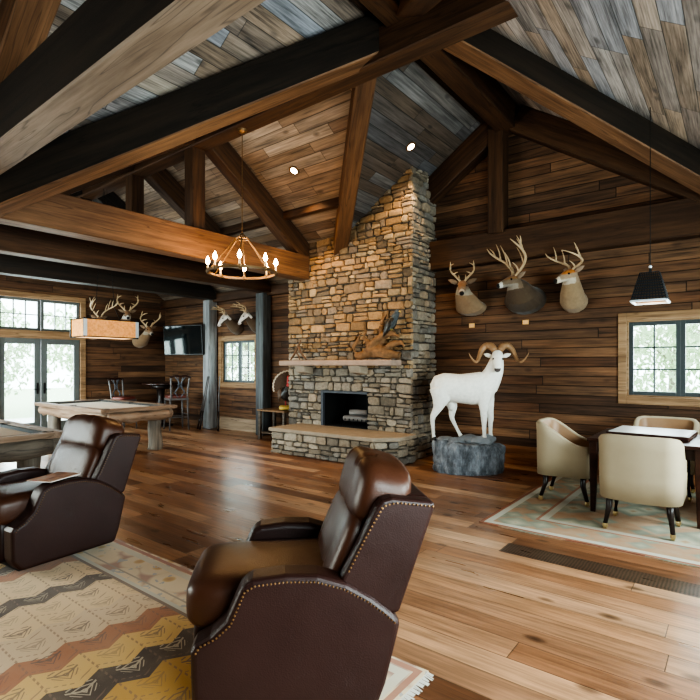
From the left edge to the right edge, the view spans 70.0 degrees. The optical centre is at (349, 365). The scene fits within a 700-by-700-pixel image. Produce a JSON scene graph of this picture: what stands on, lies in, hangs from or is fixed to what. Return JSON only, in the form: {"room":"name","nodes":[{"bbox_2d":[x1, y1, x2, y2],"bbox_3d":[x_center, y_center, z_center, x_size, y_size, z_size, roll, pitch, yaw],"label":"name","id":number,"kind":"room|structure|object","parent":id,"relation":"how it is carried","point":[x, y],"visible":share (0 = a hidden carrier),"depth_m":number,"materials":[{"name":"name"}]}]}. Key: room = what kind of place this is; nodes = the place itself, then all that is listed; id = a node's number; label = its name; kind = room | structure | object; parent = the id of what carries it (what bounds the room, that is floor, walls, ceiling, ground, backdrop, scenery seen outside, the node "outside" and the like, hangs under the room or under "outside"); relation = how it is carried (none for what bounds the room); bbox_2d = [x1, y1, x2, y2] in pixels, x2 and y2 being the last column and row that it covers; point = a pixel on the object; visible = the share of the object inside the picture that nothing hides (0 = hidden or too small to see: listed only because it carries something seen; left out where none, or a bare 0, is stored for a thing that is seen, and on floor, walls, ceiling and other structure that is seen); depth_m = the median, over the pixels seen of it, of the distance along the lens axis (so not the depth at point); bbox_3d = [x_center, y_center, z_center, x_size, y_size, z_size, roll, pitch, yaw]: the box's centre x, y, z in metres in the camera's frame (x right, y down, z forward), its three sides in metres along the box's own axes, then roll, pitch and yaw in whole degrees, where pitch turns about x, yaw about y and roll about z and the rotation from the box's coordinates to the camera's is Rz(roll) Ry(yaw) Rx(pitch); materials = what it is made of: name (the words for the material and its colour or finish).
{"room":"hunting lodge lounge","nodes":[
{"label":"hunting lodge lounge","id":0,"kind":"room"},
{"bbox_2d":[0,275,164,402],"bbox_3d":[-7.294,-1.170,10.610,0.160,5.340,7.340,0,0,38],"label":"wall","id":1,"kind":"structure","parent":0,"point":[106,359],"depth_m":12.40,"materials":[{"name":"brown wood"}]},
{"bbox_2d":[0,290,85,430],"bbox_3d":[-6.855,-0.045,11.091,0.140,3.090,1.880,0,0,38],"label":"door","id":2,"kind":"structure","parent":1,"relation":"in","point":[40,337],"depth_m":11.08,"materials":[{"name":"brown wood"}]},
{"bbox_2d":[88,298,118,339],"bbox_3d":[-5.879,-1.097,11.757,0.706,0.957,0.720,0,0,38],"label":"deer mount","id":3,"kind":"object","parent":1,"relation":"attached to","point":[92,301],"visible":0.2,"depth_m":11.66,"materials":[{"name":"fur"}]},
{"bbox_2d":[116,294,138,320],"bbox_3d":[-5.495,-1.269,12.230,0.735,0.905,0.505,0,0,40],"label":"deer mount","id":4,"kind":"object","parent":1,"relation":"attached to","point":[127,314],"visible":0.5,"depth_m":12.20,"materials":[{"name":"fur"}]},
{"bbox_2d":[121,419,165,424],"bbox_3d":[-5.586,1.400,12.638,0.035,0.200,2.040,0,0,38],"label":"baseboard","id":5,"kind":"structure","parent":1,"relation":"attached to","point":[138,422],"depth_m":12.84,"materials":[{"name":"brown wood"}]},
{"bbox_2d":[132,311,160,347],"bbox_3d":[-5.141,-0.907,12.695,0.752,0.901,0.513,0,0,38],"label":"deer mount","id":6,"kind":"object","parent":1,"relation":"attached to","point":[143,339],"visible":0.91,"depth_m":12.65,"materials":[{"name":"fur"}]},
{"bbox_2d":[77,0,517,199],"bbox_3d":[-2.689,-3.400,7.774,10.590,0.360,0.260,0,0,38],"label":"roof beam","id":7,"kind":"structure","parent":1,"relation":"attached to","point":[448,23],"depth_m":5.23,"materials":[{"name":"brown wood"}]},
{"bbox_2d":[70,190,81,196],"bbox_3d":[-6.047,-2.495,8.389,0.220,2.125,2.951,0,0,38],"label":"rafter","id":8,"kind":"object","parent":7,"relation":"attached to","point":[78,193],"visible":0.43,"depth_m":9.39,"materials":[{"name":"brown wood"}]},
{"bbox_2d":[62,165,133,194],"bbox_3d":[-4.565,-2.495,7.232,0.220,2.125,2.951,0,0,38],"label":"rafter","id":9,"kind":"object","parent":7,"relation":"attached to","point":[131,168],"visible":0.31,"depth_m":7.87,"materials":[{"name":"brown wood"}]},
{"bbox_2d":[70,189,138,339],"bbox_3d":[-4.469,-1.858,9.126,0.536,2.724,0.992,0,0,38],"label":"lamp","id":10,"kind":"object","parent":7,"relation":"hanging from","point":[94,328],"visible":0.96,"depth_m":8.91,"materials":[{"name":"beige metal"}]},
{"bbox_2d":[77,337,125,338],"bbox_3d":[-4.469,-0.509,9.126,0.480,0.006,0.940,0,0,38],"label":"diffuser","id":11,"kind":"object","parent":10,"relation":"attached to","point":[77,337],"depth_m":9.06,"materials":[{"name":"plastic"}]},
{"bbox_2d":[206,127,277,280],"bbox_3d":[-1.472,-2.229,6.822,0.970,1.978,0.967,0,0,38],"label":"ring chandelier","id":12,"kind":"object","parent":7,"relation":"hanging from","point":[240,130],"visible":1,"depth_m":6.79,"materials":[{"name":"brown metal"}]},
{"bbox_2d":[0,0,371,134],"bbox_3d":[-3.683,-2.586,3.302,4.330,2.968,8.270,0,0,38],"label":"ceiling","id":13,"kind":"structure","parent":0,"point":[271,26],"depth_m":4.99,"materials":[{"name":"grey wood"}]},
{"bbox_2d":[113,59,483,300],"bbox_3d":[-2.218,-2.834,9.481,9.630,2.471,3.270,0,0,38],"label":"ceiling","id":14,"kind":"structure","parent":0,"point":[311,139],"depth_m":7.56,"materials":[{"name":"brown wood"}]},
{"bbox_2d":[221,197,338,234],"bbox_3d":[-2.971,-2.594,10.126,7.250,0.130,0.120,0,0,38],"label":"purlin","id":15,"kind":"structure","parent":14,"relation":"attached to","point":[330,204],"depth_m":8.48,"materials":[{"name":"brown wood"}]},
{"bbox_2d":[289,166,298,174],"bbox_3d":[-0.868,-3.029,7.764,0.174,0.106,0.148,0,0,30],"label":"ceiling spotlight","id":16,"kind":"object","parent":14,"relation":"attached to","point":[293,170],"visible":1,"depth_m":7.75,"materials":[{"name":"white metal"}]},
{"bbox_2d":[406,141,415,151],"bbox_3d":[0.905,-3.254,7.429,0.174,0.106,0.148,0,0,-44],"label":"ceiling spotlight","id":17,"kind":"object","parent":14,"relation":"attached to","point":[411,145],"visible":1,"depth_m":7.41,"materials":[{"name":"white metal"}]},
{"bbox_2d":[0,422,699,699],"bbox_3d":[-3.023,1.560,4.862,14.050,0.120,11.540,0,0,38],"label":"floor","id":18,"kind":"structure","parent":0,"point":[491,612],"depth_m":3.54,"materials":[{"name":"brown wood"}]},
{"bbox_2d":[0,419,61,467],"bbox_3d":[-4.548,1.105,5.597,2.762,0.815,1.491,0,0,38],"label":"pool table","id":19,"kind":"object","parent":18,"relation":"on","point":[23,444],"visible":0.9,"depth_m":5.16,"materials":[{"name":"wood"},{"name":"tan cloth"}]},
{"bbox_2d":[2,424,41,432],"bbox_3d":[-4.194,0.727,6.050,2.480,0.037,0.050,0,0,38],"label":"cushion","id":20,"kind":"object","parent":19,"relation":"on","point":[14,427],"depth_m":5.68,"materials":[{"name":"fabric"}]},
{"bbox_2d":[34,399,176,449],"bbox_3d":[-4.554,1.105,9.237,2.677,0.815,1.390,0,0,38],"label":"pool table","id":21,"kind":"object","parent":18,"relation":"on","point":[129,412],"visible":0.83,"depth_m":8.86,"materials":[{"name":"light rustic wood"},{"name":"cream cloth"}]},
{"bbox_2d":[50,400,100,403],"bbox_3d":[-5.476,0.727,9.957,0.050,0.037,0.990,0,0,38],"label":"cushion","id":22,"kind":"object","parent":21,"relation":"on","point":[78,401],"depth_m":9.95,"materials":[{"name":"fabric"}]},
{"bbox_2d":[101,400,157,405],"bbox_3d":[-4.234,0.727,9.646,2.390,0.037,0.050,0,0,38],"label":"cushion","id":23,"kind":"object","parent":21,"relation":"on","point":[108,401],"depth_m":9.61,"materials":[{"name":"fabric"}]},
{"bbox_2d":[107,377,136,427],"bbox_3d":[-5.415,0.892,11.894,0.514,1.218,0.462,0,0,23],"label":"bar stool","id":24,"kind":"object","parent":18,"relation":"on","point":[127,398],"visible":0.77,"depth_m":11.87,"materials":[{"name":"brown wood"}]},
{"bbox_2d":[142,382,177,426],"bbox_3d":[-4.744,0.965,12.526,0.880,1.070,0.880,0,0,38],"label":"pub table","id":25,"kind":"object","parent":18,"relation":"on","point":[160,387],"visible":0.69,"depth_m":12.43,"materials":[{"name":"brown wood"}]},
{"bbox_2d":[163,375,190,430],"bbox_3d":[-4.073,0.856,11.772,0.499,1.291,0.555,0,0,-37],"label":"bar stool","id":26,"kind":"object","parent":18,"relation":"on","point":[171,397],"visible":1,"depth_m":11.65,"materials":[{"name":"brown wood"}]},
{"bbox_2d":[197,376,207,428],"bbox_3d":[-3.490,0.873,11.840,0.269,1.250,0.041,0,0,-8],"label":"stick","id":27,"kind":"object","parent":18,"relation":"on","point":[207,376],"visible":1,"depth_m":11.82,"materials":[{"name":"brown wood"}]},
{"bbox_2d":[199,376,209,429],"bbox_3d":[-3.425,0.873,11.759,0.252,1.250,0.042,0,0,-29],"label":"stick","id":28,"kind":"object","parent":18,"relation":"on","point":[209,376],"visible":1,"depth_m":11.75,"materials":[{"name":"brown wood"}]},
{"bbox_2d":[203,300,216,428],"bbox_3d":[-3.364,-0.035,12.019,0.240,3.070,0.240,0,0,38],"label":"post","id":29,"kind":"object","parent":18,"relation":"on","point":[209,315],"visible":0.9,"depth_m":11.93,"materials":[{"name":"grey wood"}]},
{"bbox_2d":[0,254,215,299],"bbox_3d":[-5.147,-1.785,9.541,0.270,0.430,6.325,0,0,38],"label":"tie beam","id":30,"kind":"structure","parent":29,"relation":"on","point":[10,265],"depth_m":9.68,"materials":[{"name":"black wood"}]},
{"bbox_2d":[92,192,125,209],"bbox_3d":[-4.250,-2.658,10.689,0.220,1.798,2.461,0,0,38],"label":"rafter","id":31,"kind":"object","parent":30,"relation":"on","point":[114,200],"visible":0.08,"depth_m":9.92,"materials":[{"name":"black wood"}]},
{"bbox_2d":[0,538,433,699],"bbox_3d":[-2.311,1.493,2.605,4.550,0.012,3.076,0,0,38],"label":"rug","id":32,"kind":"object","parent":18,"relation":"on","point":[109,621],"visible":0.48,"depth_m":2.80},
{"bbox_2d":[0,414,140,570],"bbox_3d":[-2.450,0.957,4.117,0.864,1.062,1.094,0,0,32],"label":"recliner","id":33,"kind":"object","parent":32,"relation":"on","point":[41,522],"visible":0.94,"depth_m":3.95,"materials":[{"name":"brown leather"}]},
{"bbox_2d":[26,472,80,482],"bbox_3d":[-2.286,0.862,3.870,0.214,0.008,0.304,0,0,12],"label":"magazine","id":34,"kind":"object","parent":33,"relation":"on","point":[53,477],"visible":1,"depth_m":3.83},
{"bbox_2d":[46,443,102,477],"bbox_3d":[-2.347,0.864,4.280,0.620,0.441,0.284,0,0,32],"label":"cushion","id":35,"kind":"object","parent":33,"relation":"on","point":[83,458],"depth_m":4.17,"materials":[{"name":"brown leather"}]},
{"bbox_2d":[186,446,433,699],"bbox_3d":[-0.221,0.957,2.507,1.094,1.062,0.864,0,0,-7],"label":"recliner","id":36,"kind":"object","parent":32,"relation":"on","point":[301,608],"visible":1,"depth_m":2.13,"materials":[{"name":"brown leather"}]},
{"bbox_2d":[317,490,364,571],"bbox_3d":[-0.030,0.864,2.532,0.284,0.441,0.620,0,0,-7],"label":"cushion","id":37,"kind":"object","parent":36,"relation":"on","point":[344,520],"depth_m":2.31,"materials":[{"name":"brown leather"}]},
{"bbox_2d":[217,376,219,430],"bbox_3d":[-3.037,0.873,11.584,0.042,1.252,0.329,0,0,-9],"label":"stick","id":38,"kind":"object","parent":18,"relation":"on","point":[219,376],"visible":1,"depth_m":11.58,"materials":[{"name":"brown wood"}]},
{"bbox_2d":[256,292,270,435],"bbox_3d":[-1.882,-0.035,10.861,0.240,3.070,0.240,0,0,38],"label":"post","id":39,"kind":"object","parent":18,"relation":"on","point":[263,301],"visible":0.82,"depth_m":10.77,"materials":[{"name":"grey wood"}]},
{"bbox_2d":[0,224,270,292],"bbox_3d":[-3.666,-1.785,8.383,0.270,0.430,6.325,0,0,38],"label":"tie beam","id":40,"kind":"structure","parent":39,"relation":"on","point":[15,241],"depth_m":8.05,"materials":[{"name":"brown wood"}]},
{"bbox_2d":[126,174,143,213],"bbox_3d":[-3.678,-2.620,8.546,0.220,1.280,0.220,0,0,38],"label":"post","id":41,"kind":"object","parent":40,"relation":"on","point":[134,184],"visible":0.38,"depth_m":8.46,"materials":[{"name":"brown wood"}]},
{"bbox_2d":[144,169,220,233],"bbox_3d":[-2.768,-2.658,9.532,0.220,1.798,2.461,0,0,38],"label":"rafter","id":42,"kind":"object","parent":40,"relation":"on","point":[162,182],"visible":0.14,"depth_m":8.90,"materials":[{"name":"brown wood"}]},
{"bbox_2d":[257,408,289,438],"bbox_3d":[-1.445,1.195,10.203,0.800,0.610,0.500,0,0,38],"label":"side table","id":43,"kind":"object","parent":18,"relation":"on","point":[274,410],"visible":0.56,"depth_m":10.23,"materials":[{"name":"brown wood"}]},
{"bbox_2d":[272,370,289,409],"bbox_3d":[-1.219,0.488,9.912,0.668,0.800,0.483,0,0,-7],"label":"mounted turkey","id":44,"kind":"object","parent":43,"relation":"on","point":[279,383],"visible":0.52,"depth_m":10.10,"materials":[{"name":"brown"}]},
{"bbox_2d":[268,166,436,464],"bbox_3d":[-0.087,-0.873,8.616,2.847,4.754,1.611,0,0,38],"label":"fireplace","id":45,"kind":"object","parent":18,"relation":"on","point":[385,267],"depth_m":8.27,"materials":[{"name":"stone"}]},
{"bbox_2d":[0,193,308,280],"bbox_3d":[-2.548,-1.785,7.020,0.270,0.430,5.553,0,0,38],"label":"tie beam","id":46,"kind":"structure","parent":45,"relation":"attached to","point":[59,214],"depth_m":6.59,"materials":[{"name":"brown wood"}]},
{"bbox_2d":[99,139,195,177],"bbox_3d":[-3.210,-2.495,6.173,0.220,2.125,2.951,0,0,38],"label":"rafter","id":47,"kind":"object","parent":46,"relation":"on","point":[193,140],"visible":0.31,"depth_m":6.91,"materials":[{"name":"brown wood"}]},
{"bbox_2d":[185,146,204,229],"bbox_3d":[-2.323,-2.620,7.487,0.220,1.280,0.220,0,0,38],"label":"post","id":48,"kind":"object","parent":46,"relation":"on","point":[194,157],"visible":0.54,"depth_m":7.40,"materials":[{"name":"brown wood"}]},
{"bbox_2d":[205,142,310,260],"bbox_3d":[-1.453,-2.702,8.422,0.220,1.711,2.331,0,0,38],"label":"rafter","id":49,"kind":"object","parent":46,"relation":"on","point":[224,157],"visible":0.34,"depth_m":8.22,"materials":[{"name":"brown wood"}]},
{"bbox_2d":[290,340,306,359],"bbox_3d":[-0.952,-0.280,9.095,0.418,0.366,0.082,0,0,38],"label":"ornament","id":50,"kind":"object","parent":45,"relation":"on","point":[299,343],"visible":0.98,"depth_m":9.08,"materials":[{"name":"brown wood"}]},
{"bbox_2d":[333,78,376,254],"bbox_3d":[0.014,-2.883,7.316,0.240,2.050,3.733,0,0,-7],"label":"beam","id":51,"kind":"structure","parent":45,"relation":"on","point":[362,96],"depth_m":6.91,"materials":[{"name":"brown wood"}]},
{"bbox_2d":[343,415,366,422],"bbox_3d":[0.124,0.921,8.688,0.548,0.109,0.120,0,0,34],"label":"log","id":52,"kind":"object","parent":45,"relation":"on","point":[351,417],"visible":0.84,"depth_m":8.66,"materials":[{"name":"grey wood"}]},
{"bbox_2d":[349,409,366,414],"bbox_3d":[0.169,0.815,8.729,0.382,0.099,0.110,0,0,22],"label":"log","id":53,"kind":"object","parent":52,"relation":"on","point":[351,411],"visible":0.84,"depth_m":8.71,"materials":[{"name":"grey wood"}]},
{"bbox_2d":[352,314,404,359],"bbox_3d":[0.457,-0.459,8.004,1.015,0.718,0.194,0,0,38],"label":"driftwood","id":54,"kind":"object","parent":45,"relation":"on","point":[375,348],"visible":0.98,"depth_m":7.95,"materials":[{"name":"brown wood"}]},
{"bbox_2d":[383,309,400,336],"bbox_3d":[0.668,-0.665,7.816,0.323,0.427,0.180,0,0,38],"label":"bird","id":55,"kind":"object","parent":54,"relation":"on","point":[390,324],"visible":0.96,"depth_m":7.76},
{"bbox_2d":[432,434,505,475],"bbox_3d":[1.688,1.238,7.129,1.043,0.524,0.715,0,0,0],"label":"rock base","id":56,"kind":"object","parent":18,"relation":"on","point":[467,454],"visible":1,"depth_m":6.85,"materials":[{"name":"stone"}]},
{"bbox_2d":[430,342,528,440],"bbox_3d":[1.807,0.363,7.075,1.337,1.396,0.403,0,0,10],"label":"white ram","id":57,"kind":"object","parent":56,"relation":"on","point":[477,388],"visible":0.99,"depth_m":7.00,"materials":[{"name":"fur"}]},
{"bbox_2d":[479,477,699,567],"bbox_3d":[3.250,1.493,4.866,3.070,0.012,2.646,0,0,38],"label":"floral rug","id":58,"kind":"object","parent":18,"relation":"on","point":[562,513],"visible":0.72,"depth_m":4.72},
{"bbox_2d":[536,417,589,506],"bbox_3d":[2.438,1.052,5.644,0.597,0.869,0.669,0,0,34],"label":"barrel chair","id":59,"kind":"object","parent":58,"relation":"on","point":[561,451],"visible":0.87,"depth_m":5.41,"materials":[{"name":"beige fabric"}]},
{"bbox_2d":[598,434,686,540],"bbox_3d":[2.673,1.052,4.582,0.669,0.869,0.597,0,0,38],"label":"barrel chair","id":60,"kind":"object","parent":58,"relation":"on","point":[652,471],"visible":1,"depth_m":4.34,"materials":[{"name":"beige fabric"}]},
{"bbox_2d":[587,428,699,528],"bbox_3d":[3.123,1.112,5.199,1.000,0.750,1.000,0,0,38],"label":"table","id":61,"kind":"object","parent":58,"relation":"on","point":[692,448],"visible":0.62,"depth_m":5.08,"materials":[{"name":"brown wood"}]},
{"bbox_2d":[606,425,697,441],"bbox_3d":[3.197,0.712,5.294,0.730,0.050,0.660,0,0,41],"label":"game board","id":62,"kind":"object","parent":61,"relation":"on","point":[682,435],"visible":0.9,"depth_m":5.17,"materials":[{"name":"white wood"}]},
{"bbox_2d":[633,416,699,501],"bbox_3d":[3.668,1.052,5.832,0.669,0.869,0.597,0,0,38],"label":"barrel chair","id":63,"kind":"object","parent":58,"relation":"on","point":[641,421],"visible":0.3,"depth_m":5.93,"materials":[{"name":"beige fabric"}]},
{"bbox_2d":[165,134,699,453],"bbox_3d":[0.456,-1.275,9.314,13.650,5.550,0.160,0,0,38],"label":"wall","id":64,"kind":"structure","parent":0,"point":[568,375],"depth_m":7.40,"materials":[{"name":"brown wood"}]},
{"bbox_2d":[160,298,202,308],"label":"wall plate","id":65,"kind":"object","parent":64,"relation":"attached to","point":[182,302],"depth_m":12.79,"materials":[{"name":"brown wood"}]},
{"bbox_2d":[163,324,203,354],"bbox_3d":[-3.986,-0.620,12.247,1.179,0.722,0.385,0,0,23],"label":"television","id":66,"kind":"object","parent":64,"relation":"attached to","point":[178,339],"visible":1,"depth_m":12.07,"materials":[{"name":"black metal"}]},
{"bbox_2d":[212,305,243,334],"bbox_3d":[-2.815,-1.037,11.415,0.729,0.643,0.400,0,0,-32],"label":"deer mount","id":67,"kind":"object","parent":64,"relation":"attached to","point":[232,324],"visible":0.95,"depth_m":11.36,"materials":[{"name":"fur"}]},
{"bbox_2d":[213,290,256,302],"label":"wall plate","id":68,"kind":"object","parent":64,"relation":"attached to","point":[238,294],"depth_m":11.47,"materials":[{"name":"brown wood"}]},
{"bbox_2d":[217,416,255,432],"bbox_3d":[-2.564,1.355,11.540,1.550,0.290,0.050,0,0,38],"label":"baseboard","id":69,"kind":"structure","parent":64,"relation":"attached to","point":[230,423],"depth_m":11.53,"materials":[{"name":"brown wood"}]},
{"bbox_2d":[218,334,255,387],"bbox_3d":[-2.565,-0.095,11.652,1.390,1.210,0.175,0,0,38],"label":"window","id":70,"kind":"structure","parent":64,"relation":"in","point":[223,341],"depth_m":11.66,"materials":[{"name":"brown wood"}]},
{"bbox_2d":[231,302,255,332],"bbox_3d":[-2.248,-1.046,10.970,0.741,0.660,0.404,0,0,-29],"label":"deer mount","id":71,"kind":"object","parent":64,"relation":"attached to","point":[246,316],"visible":0.66,"depth_m":10.90,"materials":[{"name":"fur"}]},
{"bbox_2d":[267,283,288,295],"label":"wall plate","id":72,"kind":"object","parent":64,"relation":"attached to","point":[279,289],"depth_m":10.55,"materials":[{"name":"brown wood"}]},
{"bbox_2d":[359,0,519,135],"bbox_3d":[-0.970,-3.730,3.258,0.280,0.420,11.140,0,0,38],"label":"roof beam","id":73,"kind":"structure","parent":64,"relation":"attached to","point":[479,90],"depth_m":6.35,"materials":[{"name":"brown wood"}]},
{"bbox_2d":[0,0,60,82],"bbox_3d":[-2.608,-2.661,3.960,3.333,2.357,0.260,0,0,38],"label":"rafter","id":74,"kind":"object","parent":73,"relation":"attached to","point":[25,25],"visible":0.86,"depth_m":3.85,"materials":[{"name":"brown wood"}]},
{"bbox_2d":[0,0,265,174],"bbox_3d":[-1.246,-1.970,2.896,6.550,0.440,0.270,0,0,38],"label":"tie beam","id":75,"kind":"structure","parent":74,"relation":"attached to","point":[104,49],"depth_m":3.02,"materials":[{"name":"brown wood"}]},
{"bbox_2d":[427,121,491,206],"bbox_3d":[1.565,-3.075,8.194,1.970,1.478,0.220,0,0,38],"label":"rafter","id":76,"kind":"object","parent":64,"relation":"attached to","point":[474,149],"visible":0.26,"depth_m":7.95,"materials":[{"name":"brown wood"}]},
{"bbox_2d":[449,261,486,327],"bbox_3d":[1.777,-1.102,7.795,0.487,0.982,0.630,0,0,38],"label":"deer mount","id":77,"kind":"object","parent":64,"relation":"attached to","point":[467,303],"visible":1,"depth_m":7.79,"materials":[{"name":"fur"}]},
{"bbox_2d":[487,235,545,323],"bbox_3d":[2.340,-1.212,7.241,0.749,1.179,0.819,0,0,38],"label":"deer mount","id":78,"kind":"object","parent":64,"relation":"attached to","point":[523,298],"visible":1,"depth_m":7.19,"materials":[{"name":"fur"}]},
{"bbox_2d":[428,198,699,271],"bbox_3d":[3.262,-1.815,6.880,4.870,0.470,0.200,0,0,38],"label":"roof beam","id":79,"kind":"structure","parent":64,"relation":"attached to","point":[679,219],"depth_m":6.86,"materials":[{"name":"brown wood"}]},
{"bbox_2d":[488,128,507,234],"bbox_3d":[2.261,-2.800,7.637,0.240,1.600,0.240,0,0,38],"label":"post","id":80,"kind":"object","parent":79,"relation":"on","point":[497,141],"visible":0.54,"depth_m":7.55,"materials":[{"name":"brown wood"}]},
{"bbox_2d":[545,242,587,312],"bbox_3d":[2.994,-1.194,6.840,0.694,0.908,0.493,0,0,-37],"label":"deer mount","id":81,"kind":"object","parent":64,"relation":"attached to","point":[573,299],"visible":1,"depth_m":6.81,"materials":[{"name":"fur"}]},
{"bbox_2d":[503,444,694,486],"bbox_3d":[3.615,1.355,6.722,5.480,0.290,0.035,0,0,38],"label":"baseboard","id":82,"kind":"structure","parent":64,"relation":"attached to","point":[514,454],"depth_m":7.50,"materials":[{"name":"brown wood"}]},
{"bbox_2d":[509,105,699,202],"bbox_3d":[4.030,-2.378,6.268,4.060,2.872,0.220,0,0,38],"label":"rafter","id":83,"kind":"object","parent":64,"relation":"attached to","point":[553,132],"visible":0.83,"depth_m":6.78,"materials":[{"name":"brown wood"}]},
{"bbox_2d":[618,309,699,406],"bbox_3d":[4.208,-0.095,6.360,1.400,1.210,0.175,0,0,38],"label":"window","id":84,"kind":"structure","parent":64,"relation":"in","point":[626,322],"depth_m":6.52,"materials":[{"name":"brown wood"}]},
{"bbox_2d":[491,0,699,148],"bbox_3d":[0.772,-2.556,1.897,4.420,3.028,11.540,0,0,38],"label":"ceiling","id":85,"kind":"structure","parent":0,"point":[642,55],"depth_m":4.35,"materials":[{"name":"grey wood"}]},
{"bbox_2d":[396,0,441,17],"bbox_3d":[0.879,-2.578,2.704,0.260,2.480,4.793,0,0,-7],"label":"beam","id":86,"kind":"structure","parent":85,"relation":"attached to","point":[407,8],"depth_m":4.68,"materials":[{"name":"brown wood"}]},
{"bbox_2d":[443,28,699,194],"bbox_3d":[2.714,-2.788,5.491,4.029,2.120,0.260,0,0,-7],"label":"beam","id":87,"kind":"structure","parent":85,"relation":"attached to","point":[488,51],"depth_m":5.38,"materials":[{"name":"black wood"}]},
{"bbox_2d":[629,107,670,304],"bbox_3d":[3.034,-1.624,5.053,0.326,1.977,0.326,0,0,38],"label":"pendant lamp","id":88,"kind":"object","parent":85,"relation":"hanging from","point":[650,288],"visible":1,"depth_m":4.98,"materials":[{"name":"black metal"}]},
{"label":"outside","id":89,"kind":"structure","parent":0,"visible":0},
{"bbox_2d":[5,387,699,418],"bbox_3d":[-0.862,1.975,7.018,80.000,0.250,80.000,0,0,38],"label":"lawn","id":90,"kind":"structure","parent":89,"point":[21,405],"depth_m":27.37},
{"bbox_2d":[1,301,33,396],"bbox_3d":[-12.053,-0.197,16.518,3.164,4.133,3.181,0,0,38],"label":"tree","id":91,"kind":"object","parent":90,"relation":"on","point":[8,353],"visible":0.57,"depth_m":16.66,"materials":[{"name":"green plant"}]},
{"bbox_2d":[5,416,67,422],"bbox_3d":[-9.497,1.745,12.331,5.250,0.210,13.340,0,0,38],"label":"terrace","id":92,"kind":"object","parent":90,"relation":"on","point":[19,420],"depth_m":14.96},
{"bbox_2d":[44,305,75,390],"bbox_3d":[-11.032,-0.609,21.101,3.797,4.959,3.817,0,0,-36],"label":"tree","id":93,"kind":"object","parent":90,"relation":"on","point":[58,354],"visible":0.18,"depth_m":20.21,"materials":[{"name":"green plant"}]},
{"bbox_2d":[227,343,253,380],"bbox_3d":[-4.400,-0.609,21.272,3.797,4.959,3.817,0,0,9],"label":"tree","id":94,"kind":"object","parent":90,"relation":"on","point":[245,345],"visible":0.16,"depth_m":20.62,"materials":[{"name":"green plant"}]},
{"bbox_2d":[634,326,649,383],"bbox_3d":[6.459,-0.403,14.068,3.480,4.546,3.499,0,0,-8],"label":"tree","id":95,"kind":"object","parent":90,"relation":"on","point":[645,334],"visible":0.03,"depth_m":13.09,"materials":[{"name":"green plant"}]},
{"bbox_2d":[634,324,699,391],"bbox_3d":[9.995,-0.403,15.431,3.480,4.546,3.499,0,0,-17],"label":"tree","id":96,"kind":"object","parent":90,"relation":"on","point":[672,381],"visible":0.32,"depth_m":15.26,"materials":[{"name":"green plant"}]},
{"bbox_2d":[660,324,699,391],"bbox_3d":[9.080,-0.403,11.356,3.480,4.546,3.499,0,0,29],"label":"tree","id":97,"kind":"object","parent":90,"relation":"on","point":[692,337],"visible":0.46,"depth_m":11.99,"materials":[{"name":"green plant"}]},
{"bbox_3d":[-4.725,-2.329,6.528,9.315,3.062,4.470,0,0,38],"label":"ceiling","id":98,"kind":"structure","parent":0,"visible":0},
{"bbox_2d":[0,14,383,216],"bbox_3d":[-2.267,-2.310,5.083,5.959,3.086,0.260,0,0,-7],"label":"beam","id":99,"kind":"structure","parent":98,"relation":"attached to","point":[102,147],"depth_m":5.06,"materials":[{"name":"black wood"}]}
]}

